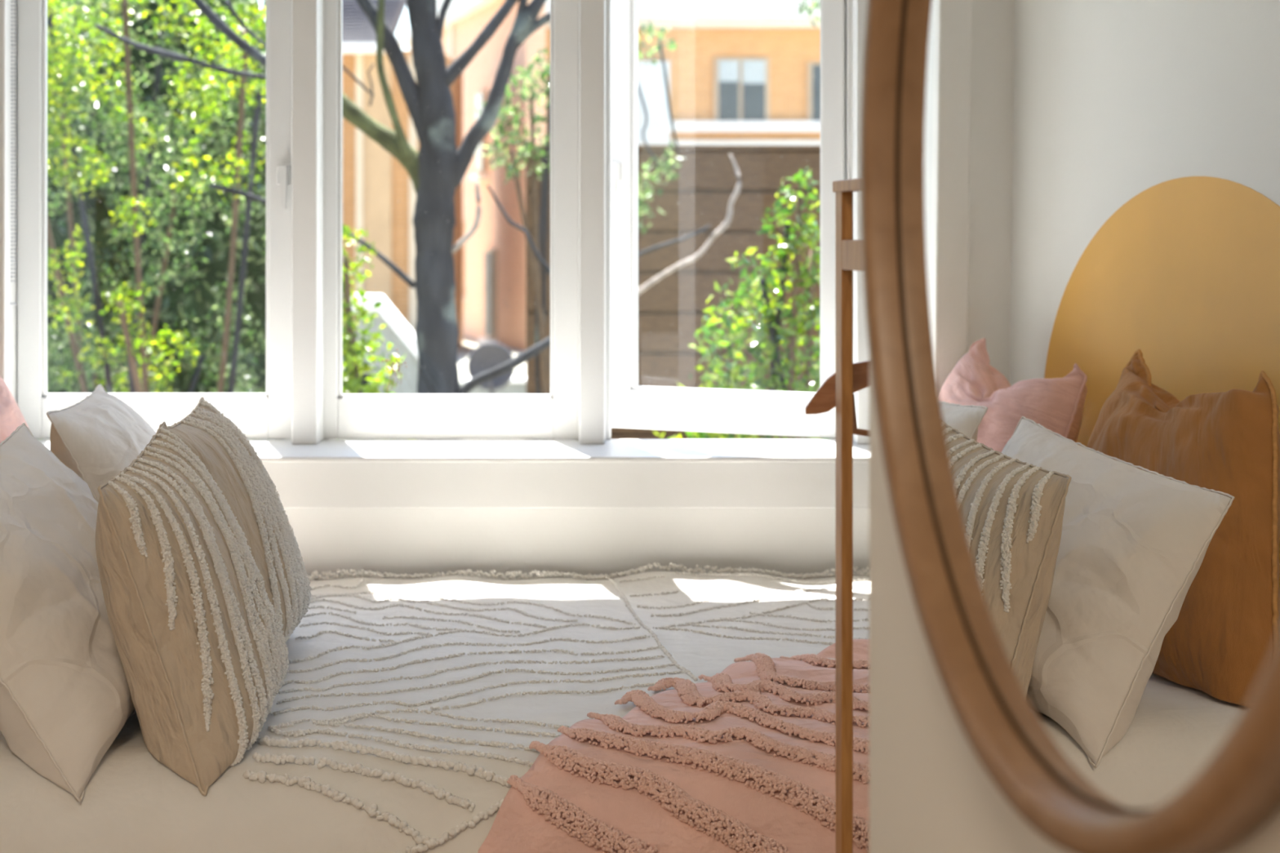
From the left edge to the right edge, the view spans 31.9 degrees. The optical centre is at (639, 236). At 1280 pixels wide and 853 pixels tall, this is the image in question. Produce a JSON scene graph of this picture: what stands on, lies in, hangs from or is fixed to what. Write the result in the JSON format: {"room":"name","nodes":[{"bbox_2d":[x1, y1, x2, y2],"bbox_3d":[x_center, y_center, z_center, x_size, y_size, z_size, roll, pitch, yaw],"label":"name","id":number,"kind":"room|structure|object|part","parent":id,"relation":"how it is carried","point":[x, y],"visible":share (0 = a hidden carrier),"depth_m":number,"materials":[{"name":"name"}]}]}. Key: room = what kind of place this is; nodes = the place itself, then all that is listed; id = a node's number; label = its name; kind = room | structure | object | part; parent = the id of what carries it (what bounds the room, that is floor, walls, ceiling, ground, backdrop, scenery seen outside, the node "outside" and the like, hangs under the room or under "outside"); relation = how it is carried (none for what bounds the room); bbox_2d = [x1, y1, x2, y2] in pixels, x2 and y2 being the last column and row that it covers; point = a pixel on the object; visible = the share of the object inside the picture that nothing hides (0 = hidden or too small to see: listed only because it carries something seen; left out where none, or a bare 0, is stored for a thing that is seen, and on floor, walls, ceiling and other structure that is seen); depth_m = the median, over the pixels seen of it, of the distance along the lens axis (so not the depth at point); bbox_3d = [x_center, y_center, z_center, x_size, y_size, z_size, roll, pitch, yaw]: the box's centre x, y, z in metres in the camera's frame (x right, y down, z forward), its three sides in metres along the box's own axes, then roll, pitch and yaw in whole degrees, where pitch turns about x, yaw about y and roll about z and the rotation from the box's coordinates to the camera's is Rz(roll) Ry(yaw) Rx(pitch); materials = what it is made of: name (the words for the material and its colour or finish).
{"room":"bedroom","nodes":[
{"label":"bedroom","id":0,"kind":"room"},
{"bbox_2d":[284,508,869,580],"bbox_3d":[0.100,-0.175,4.850,3.200,2.850,0.460,0,0,0],"label":"wall","id":1,"kind":"structure","parent":0,"point":[397,541],"depth_m":4.62,"materials":[{"name":"white paint"}]},
{"bbox_2d":[0,0,17,403],"bbox_3d":[-1.347,-0.470,4.840,0.083,1.890,0.480,0,0,0],"label":"trim","id":2,"kind":"structure","parent":1,"relation":"attached to","point":[8,289],"depth_m":4.90,"materials":[{"name":"white paint"}]},
{"bbox_3d":[-1.345,-0.470,4.615,0.080,1.890,0.030,0,0,0],"label":"architrave","id":3,"kind":"part","parent":2,"relation":"part of","materials":[{"name":"white paint"}]},
{"bbox_2d":[9,0,16,304],"bbox_3d":[-1.357,-0.526,4.851,0.017,1.347,0.018,0,0,0],"label":"chain","id":4,"kind":"object","parent":1,"relation":"hanging from","point":[11,2],"visible":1,"depth_m":4.84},
{"bbox_2d":[17,0,291,439],"bbox_3d":[-1.075,-0.444,4.968,0.610,1.783,0.073,0,0,0],"label":"window","id":5,"kind":"structure","parent":1,"relation":"in","point":[266,415],"depth_m":4.96,"materials":[{"name":"white paint"}]},
{"bbox_3d":[-1.075,0.402,4.982,0.504,0.092,0.045,0,0,0],"label":"rail","id":6,"kind":"part","parent":5,"relation":"part of","materials":[{"name":"white paint"}]},
{"bbox_3d":[-0.786,-0.110,4.940,0.017,0.095,0.016,0,0,0],"label":"lever","id":7,"kind":"part","parent":5,"relation":"part of","materials":[{"name":"white plastic"}]},
{"bbox_2d":[291,0,328,444],"bbox_3d":[-0.728,-0.470,4.957,0.078,1.840,0.208,0,0,0],"label":"window mullion","id":8,"kind":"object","parent":1,"relation":"attached to","point":[307,15],"depth_m":4.85,"materials":[{"name":"white paint"}]},
{"bbox_2d":[324,0,578,439],"bbox_3d":[-0.425,-0.444,4.982,0.581,1.783,0.045,0,0,0],"label":"window","id":9,"kind":"structure","parent":1,"relation":"in","point":[555,415],"depth_m":4.96,"materials":[{"name":"white paint"}]},
{"bbox_3d":[-0.431,0.403,4.982,0.479,0.090,0.045,0,0,0],"label":"rail","id":10,"kind":"part","parent":9,"relation":"part of","materials":[{"name":"white paint"}]},
{"bbox_2d":[36,439,869,462],"bbox_3d":[-0.393,0.456,4.780,2.085,0.012,0.410,0,0,0],"label":"windowsill","id":11,"kind":"structure","parent":1,"relation":"attached to","point":[268,451],"depth_m":4.69,"materials":[{"name":"white paint"}]},
{"bbox_2d":[262,462,869,508],"bbox_3d":[-0.140,0.510,4.611,2.680,0.096,0.018,0,0,0],"label":"trim","id":12,"kind":"structure","parent":1,"relation":"attached to","point":[298,485],"depth_m":4.60,"materials":[{"name":"white paint"}]},
{"bbox_2d":[575,0,611,444],"bbox_3d":[-0.104,-0.470,4.957,0.077,1.840,0.208,0,0,0],"label":"window mullion","id":13,"kind":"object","parent":1,"relation":"attached to","point":[594,15],"depth_m":4.85,"materials":[{"name":"white paint"}]},
{"bbox_2d":[611,0,846,438],"bbox_3d":[0.190,-0.444,5.126,0.610,1.783,0.073,0,0,29],"label":"window","id":14,"kind":"structure","parent":1,"relation":"in","point":[780,413],"depth_m":5.17,"materials":[{"name":"white paint"}]},
{"bbox_3d":[-0.065,-0.124,5.237,0.017,0.095,0.016,0,0,29],"label":"lever","id":15,"kind":"part","parent":14,"relation":"part of","materials":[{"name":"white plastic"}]},
{"bbox_3d":[0.200,0.403,5.136,0.493,0.090,0.045,0,0,29],"label":"rail","id":16,"kind":"part","parent":14,"relation":"part of","materials":[{"name":"white paint"}]},
{"bbox_2d":[846,0,869,444],"bbox_3d":[0.535,-0.470,4.957,0.152,1.840,0.208,0,0,0],"label":"trim","id":17,"kind":"structure","parent":1,"relation":"attached to","point":[856,10],"depth_m":4.86,"materials":[{"name":"white paint"}]},
{"bbox_3d":[0.100,1.310,1.400,3.400,0.120,7.400,0,0,0],"label":"floor","id":18,"kind":"structure","parent":0,"visible":0},
{"bbox_2d":[832,177,862,852],"bbox_3d":[0.305,0.594,2.268,0.395,1.312,0.526,0,0,-8],"label":"stand","id":19,"kind":"object","parent":18,"relation":"on","point":[848,251],"visible":0.45,"depth_m":2.47,"materials":[{"name":"brown wood"}]},
{"bbox_2d":[804,360,869,436],"bbox_3d":[0.445,0.118,2.560,0.514,0.232,0.042,0,0,0],"label":"hanger","id":20,"kind":"object","parent":19,"relation":"hanging from","point":[824,400],"visible":0.05,"depth_m":2.55,"materials":[{"name":"brown wood"}]},
{"bbox_3d":[0.227,0.594,2.486,0.013,1.312,0.031,0,0,-8],"label":"post","id":21,"kind":"part","parent":19,"relation":"part of","materials":[{"name":"brown wood"}]},
{"bbox_3d":[0.259,-0.056,2.256,0.017,0.012,0.506,0,0,-8],"label":"rail","id":22,"kind":"part","parent":19,"relation":"part of","materials":[{"name":"brown wood"}]},
{"bbox_3d":[0.259,0.020,2.253,0.013,0.033,0.438,0,0,-8],"label":"cross rail","id":23,"kind":"part","parent":19,"relation":"part of","materials":[{"name":"brown wood"}]},
{"bbox_3d":[-0.400,0.991,3.740,2.080,0.518,1.580,0,0,0],"label":"bed","id":24,"kind":"object","parent":18,"relation":"on","visible":0},
{"bbox_2d":[0,562,869,852],"bbox_3d":[-0.397,0.892,3.741,2.116,0.457,1.701,0,0,0],"label":"bedspread","id":25,"kind":"object","parent":24,"relation":"on","point":[402,717],"visible":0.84,"depth_m":3.37,"materials":[{"name":"white fabric"}]},
{"bbox_2d":[0,376,29,443],"bbox_3d":[-1.254,0.449,4.258,0.287,0.488,0.578,0,0,0],"label":"cushion","id":26,"kind":"object","parent":25,"relation":"on","point":[11,417],"visible":0.12,"depth_m":4.33,"materials":[{"name":"fabric"}]},
{"bbox_2d":[0,422,136,802],"bbox_3d":[-0.861,0.522,3.297,0.340,0.437,0.720,0,0,0],"label":"bed pillow","id":27,"kind":"object","parent":25,"relation":"on","point":[65,697],"visible":0.69,"depth_m":3.07,"materials":[{"name":"white fabric"}]},
{"bbox_2d":[46,384,155,502],"bbox_3d":[-0.899,0.489,4.061,0.304,0.404,0.602,0,0,0],"label":"bed pillow","id":28,"kind":"object","parent":25,"relation":"on","point":[97,437],"visible":0.25,"depth_m":3.85,"materials":[{"name":"white fabric"}]},
{"bbox_2d":[95,422,289,795],"bbox_3d":[-0.637,0.511,3.207,0.260,0.451,0.523,0,0,0],"label":"tufted cushion","id":29,"kind":"object","parent":25,"relation":"on","point":[199,639],"visible":1,"depth_m":3.03,"materials":[{"name":"beige fabric"}]},
{"bbox_2d":[167,396,311,643],"bbox_3d":[-0.666,0.485,3.692,0.231,0.409,0.469,0,0,0],"label":"tufted cushion","id":30,"kind":"object","parent":25,"relation":"on","point":[231,460],"visible":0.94,"depth_m":3.60,"materials":[{"name":"beige fabric"}]},
{"bbox_2d":[477,639,869,852],"bbox_3d":[0.200,0.893,3.324,0.883,0.455,0.916,0,0,0],"label":"throw","id":31,"kind":"object","parent":25,"relation":"on","point":[742,759],"visible":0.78,"depth_m":2.97,"materials":[{"name":"pink fabric"}]},
{"bbox_3d":[1.074,-0.175,0.937,1.252,2.850,0.100,0,0,0],"label":"wall partition","id":32,"kind":"structure","parent":0,"visible":0},
{"bbox_2d":[869,361,1279,852],"bbox_3d":[0.294,0.220,1.391,0.085,2.040,0.834,0,0,-10],"label":"wall","id":33,"kind":"structure","parent":32,"relation":"in","point":[930,792],"depth_m":1.67,"materials":[{"name":"white paint"}]},
{"bbox_2d":[860,0,1279,852],"bbox_3d":[0.249,-0.060,1.294,0.035,0.817,0.817,0,0,-10],"label":"round mirror","id":34,"kind":"object","parent":33,"relation":"attached to","point":[1070,209],"visible":1,"depth_m":1.27,"materials":[{"name":"brown wood"}]},
{"label":"outside","id":35,"kind":"structure","parent":0,"visible":0},
{"bbox_2d":[336,336,525,439],"bbox_3d":[10.000,2.400,57.650,100.000,0.300,104.700,0,0,0],"label":"ground","id":36,"kind":"structure","parent":35,"point":[464,350],"depth_m":42.45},
{"bbox_2d":[40,0,266,439],"bbox_3d":[-2.080,0.446,9.187,1.328,3.609,0.872,0,0,0],"label":"tree","id":37,"kind":"object","parent":36,"relation":"on","point":[58,59],"visible":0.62,"depth_m":9.20,"materials":[{"name":"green plant"}]},
{"bbox_3d":[-2.208,0.977,9.287,0.733,2.554,0.047,0,0,16],"label":"stem","id":38,"kind":"part","parent":37,"relation":"part of","materials":[{"name":"green plant"}]},
{"bbox_3d":[-2.258,0.551,9.259,0.514,3.401,0.230,0,0,0],"label":"stem","id":39,"kind":"part","parent":37,"relation":"part of","materials":[{"name":"grey plant"}]},
{"bbox_3d":[-1.987,1.255,9.096,0.186,1.997,0.391,0,0,0],"label":"stem","id":40,"kind":"part","parent":37,"relation":"part of","materials":[{"name":"plant"}]},
{"bbox_3d":[-1.968,1.355,9.094,0.052,1.794,0.284,0,0,44],"label":"stem","id":41,"kind":"part","parent":37,"relation":"part of","materials":[{"name":"grey plant"}]},
{"bbox_3d":[-2.008,0.609,9.233,0.283,3.286,0.178,0,0,0],"label":"stem","id":42,"kind":"part","parent":37,"relation":"part of","materials":[{"name":"plant"}]},
{"bbox_3d":[-1.806,0.699,9.177,0.414,3.106,0.062,0,0,-16],"label":"stem","id":43,"kind":"part","parent":37,"relation":"part of","materials":[{"name":"plant"}]},
{"bbox_3d":[-1.736,0.833,9.156,0.559,2.840,0.086,0,0,32],"label":"stem","id":44,"kind":"part","parent":37,"relation":"part of","materials":[{"name":"grey plant"}]},
{"bbox_2d":[40,0,269,439],"bbox_3d":[-2.241,0.371,10.165,1.665,3.768,1.045,0,0,0],"label":"tree","id":45,"kind":"object","parent":36,"relation":"on","point":[174,203],"visible":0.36,"depth_m":10.10,"materials":[{"name":"green plant"}]},
{"bbox_3d":[-2.524,0.728,10.103,0.090,3.046,0.292,0,0,44],"label":"stem","id":46,"kind":"part","parent":45,"relation":"part of","materials":[{"name":"green plant"}]},
{"bbox_3d":[-2.418,1.431,10.149,0.146,1.639,0.032,0,0,21],"label":"stem","id":47,"kind":"part","parent":45,"relation":"part of","materials":[{"name":"green plant"}]},
{"bbox_3d":[-2.267,0.511,10.159,0.318,3.480,0.090,0,0,36],"label":"stem","id":48,"kind":"part","parent":45,"relation":"part of","materials":[{"name":"grey plant"}]},
{"bbox_3d":[-2.232,1.002,10.273,0.245,2.496,0.027,0,0,4],"label":"stem","id":49,"kind":"part","parent":45,"relation":"part of","materials":[{"name":"green plant"}]},
{"bbox_3d":[-2.128,1.394,10.168,0.306,1.715,0.081,0,0,-8],"label":"stem","id":50,"kind":"part","parent":45,"relation":"part of","materials":[{"name":"grey plant"}]},
{"bbox_2d":[47,0,266,393],"bbox_3d":[-2.795,0.079,11.408,2.490,5.806,2.487,0,0,0],"label":"trees","id":51,"kind":"object","parent":36,"relation":"on","point":[175,301],"visible":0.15,"depth_m":11.43,"materials":[{"name":"green plant"}]},
{"bbox_2d":[337,224,405,439],"bbox_3d":[-1.121,1.101,8.466,0.407,2.301,0.579,0,0,-39],"label":"shrub","id":52,"kind":"object","parent":36,"relation":"on","point":[354,352],"visible":0.27,"depth_m":8.46,"materials":[{"name":"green plant"}]},
{"bbox_3d":[-1.047,1.162,8.526,0.163,2.179,0.079,0,0,0],"label":"stem","id":53,"kind":"part","parent":52,"relation":"part of","materials":[{"name":"green plant"}]},
{"bbox_3d":[-1.076,1.307,8.503,0.049,1.889,0.165,0,0,37],"label":"stem","id":54,"kind":"part","parent":52,"relation":"part of","materials":[{"name":"green plant"}]},
{"bbox_3d":[-1.036,1.383,8.459,0.099,1.737,0.117,0,0,34],"label":"stem","id":55,"kind":"part","parent":52,"relation":"part of","materials":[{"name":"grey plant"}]},
{"bbox_2d":[382,348,407,391],"bbox_3d":[-0.550,0.300,5.019,0.058,0.097,0.017,0,0,0],"label":"cluster","id":56,"kind":"object","parent":52,"relation":"part of","point":[397,362],"visible":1,"depth_m":5.02,"materials":[{"name":"plant"}]},
{"bbox_2d":[351,294,418,394],"bbox_3d":[-2.690,1.438,24.150,0.816,1.624,0.420,0,0,0],"label":"wall","id":57,"kind":"structure","parent":36,"relation":"on","point":[396,331],"depth_m":24.00,"materials":[{"name":"white paint"}]},
{"bbox_2d":[342,0,462,354],"bbox_3d":[-5.280,-1.306,44.150,3.120,7.171,5.700,0,0,0],"label":"building","id":58,"kind":"structure","parent":36,"relation":"on","point":[379,195],"depth_m":42.00,"materials":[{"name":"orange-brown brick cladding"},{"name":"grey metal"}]},
{"bbox_3d":[-4.920,-0.576,41.970,0.528,5.712,0.060,0,0,0],"label":"bay panel","id":59,"kind":"part","parent":58,"relation":"part of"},
{"bbox_3d":[-4.248,-0.576,41.970,0.144,5.712,0.060,0,0,0],"label":"bay panel","id":60,"kind":"part","parent":58,"relation":"part of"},
{"bbox_2d":[94,0,741,394],"bbox_3d":[-0.940,-0.136,9.996,1.074,2.990,3.382,0,0,39],"label":"tree","id":61,"kind":"object","parent":36,"relation":"on","point":[435,172],"visible":0.9,"depth_m":9.95,"materials":[{"name":"grey plant"}]},
{"bbox_2d":[395,0,546,351],"bbox_3d":[-4.005,-1.452,51.026,0.900,7.445,14.788,0,0,-15],"label":"building wing","id":62,"kind":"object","parent":36,"relation":"on","point":[494,257],"visible":0.38,"depth_m":47.10,"materials":[{"name":"brick"}]},
{"bbox_3d":[-3.462,-1.290,48.172,0.220,0.120,1.050,0,0,-15],"label":"window sill","id":63,"kind":"part","parent":62,"relation":"part of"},
{"bbox_3d":[-3.453,-2.250,48.174,0.040,1.640,0.740,0,0,-15],"label":"pane","id":64,"kind":"part","parent":62,"relation":"part of","materials":[{"name":"white glass"}]},
{"bbox_3d":[-3.201,2.210,47.192,0.220,0.120,1.100,0,0,-15],"label":"window sill","id":65,"kind":"part","parent":62,"relation":"part of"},
{"bbox_3d":[-3.192,1.200,47.194,0.040,1.740,0.790,0,0,-15],"label":"pane","id":66,"kind":"part","parent":62,"relation":"part of","materials":[{"name":"grey glass"}]},
{"bbox_2d":[466,342,515,394],"bbox_3d":[-1.657,1.711,24.947,0.392,1.077,0.379,0,0,44],"label":"satellite dish","id":67,"kind":"object","parent":36,"relation":"on","point":[485,357],"visible":0.76,"depth_m":24.97,"materials":[{"name":"grey metal"}]},
{"bbox_3d":[-1.657,1.601,24.837,0.024,0.226,0.296,0,0,0],"label":"feed arm","id":68,"kind":"part","parent":67,"relation":"part of"},
{"bbox_2d":[459,376,526,394],"bbox_3d":[-1.634,1.947,26.150,1.337,0.606,0.400,0,0,0],"label":"wall","id":69,"kind":"structure","parent":36,"relation":"on","point":[517,385],"depth_m":26.00,"materials":[{"name":"white paint"}]},
{"bbox_2d":[436,0,820,145],"bbox_3d":[0.786,-2.711,57.400,11.629,9.979,7.200,0,0,0],"label":"brick building","id":70,"kind":"structure","parent":36,"relation":"on","point":[740,72],"depth_m":54.86,"materials":[{"name":"orange brick"}]},
{"bbox_3d":[2.176,-3.583,54.880,0.487,1.477,0.040,0,0,0],"label":"pane","id":71,"kind":"part","parent":70,"relation":"part of","materials":[{"name":"grey glass"}]},
{"bbox_2d":[719,60,738,81],"bbox_3d":[2.176,-4.063,54.845,0.487,0.517,0.030,0,0,0],"label":"blind","id":72,"kind":"object","parent":70,"relation":"hanging from","point":[728,69],"depth_m":54.84,"materials":[{"name":"white fabric"}]},
{"bbox_3d":[2.789,-3.583,54.880,0.550,1.477,0.040,0,0,0],"label":"pane","id":73,"kind":"part","parent":70,"relation":"part of","materials":[{"name":"grey glass"}]},
{"bbox_2d":[742,60,764,83],"bbox_3d":[2.789,-4.041,54.845,0.550,0.561,0.030,0,0,0],"label":"blind","id":74,"kind":"object","parent":70,"relation":"hanging from","point":[753,71],"depth_m":54.84,"materials":[{"name":"white fabric"}]},
{"bbox_3d":[4.447,-3.504,54.880,0.440,1.414,0.040,0,0,0],"label":"pane","id":75,"kind":"part","parent":70,"relation":"part of","materials":[{"name":"grey glass"}]},
{"bbox_2d":[475,0,820,439],"bbox_3d":[0.099,0.385,12.087,1.972,3.736,0.545,0,0,0],"label":"leafy tree","id":76,"kind":"object","parent":36,"relation":"on","point":[540,335],"visible":0.69,"depth_m":12.00,"materials":[{"name":"green plant"}]},
{"bbox_3d":[-0.571,0.892,12.070,0.251,2.715,0.165,0,0,0],"label":"stem","id":77,"kind":"part","parent":76,"relation":"part of","materials":[{"name":"brown plant"}]},
{"bbox_3d":[-0.461,0.749,12.072,0.267,3.007,0.282,0,0,0],"label":"stem","id":78,"kind":"part","parent":76,"relation":"part of","materials":[{"name":"brown plant"}]},
{"bbox_3d":[-0.482,0.902,12.141,0.175,2.699,0.273,0,0,44],"label":"stem","id":79,"kind":"part","parent":76,"relation":"part of","materials":[{"name":"grey plant"}]},
{"bbox_3d":[-0.494,0.679,12.139,0.080,3.144,0.300,0,0,6],"label":"stem","id":80,"kind":"part","parent":76,"relation":"part of","materials":[{"name":"grey plant"}]},
{"bbox_2d":[522,145,835,439],"bbox_3d":[1.269,0.859,13.035,3.901,2.781,0.140,0,0,0],"label":"fence","id":81,"kind":"object","parent":36,"relation":"on","point":[670,311],"visible":0.18,"depth_m":12.99,"materials":[{"name":"brown wood"}]},
{"bbox_3d":[-0.611,0.874,13.060,0.090,2.751,0.090,0,0,0],"label":"post","id":82,"kind":"part","parent":81,"relation":"part of","materials":[{"name":"brown wood"}]},
{"bbox_3d":[0.690,0.874,13.060,0.090,2.751,0.090,0,0,0],"label":"post","id":83,"kind":"part","parent":81,"relation":"part of","materials":[{"name":"brown wood"}]},
{"bbox_2d":[653,166,831,439],"bbox_3d":[0.456,0.995,8.198,0.825,2.513,0.582,0,0,0],"label":"leafy shrub","id":84,"kind":"object","parent":36,"relation":"on","point":[771,318],"visible":0.52,"depth_m":8.18,"materials":[{"name":"green plant"}]},
{"bbox_3d":[0.542,1.194,8.182,0.221,2.112,0.040,0,0,7],"label":"stem","id":85,"kind":"part","parent":84,"relation":"part of","materials":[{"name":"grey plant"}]},
{"bbox_3d":[0.512,1.101,8.261,0.067,2.299,0.151,0,0,-42],"label":"stem","id":86,"kind":"part","parent":84,"relation":"part of","materials":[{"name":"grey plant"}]},
{"bbox_3d":[0.577,1.043,8.160,0.066,2.417,0.173,0,0,43],"label":"stem","id":87,"kind":"part","parent":84,"relation":"part of","materials":[{"name":"green plant"}]},
{"bbox_3d":[0.572,1.149,8.169,0.163,2.205,0.024,0,0,-26],"label":"stem","id":88,"kind":"part","parent":84,"relation":"part of","materials":[{"name":"green plant"}]}
]}

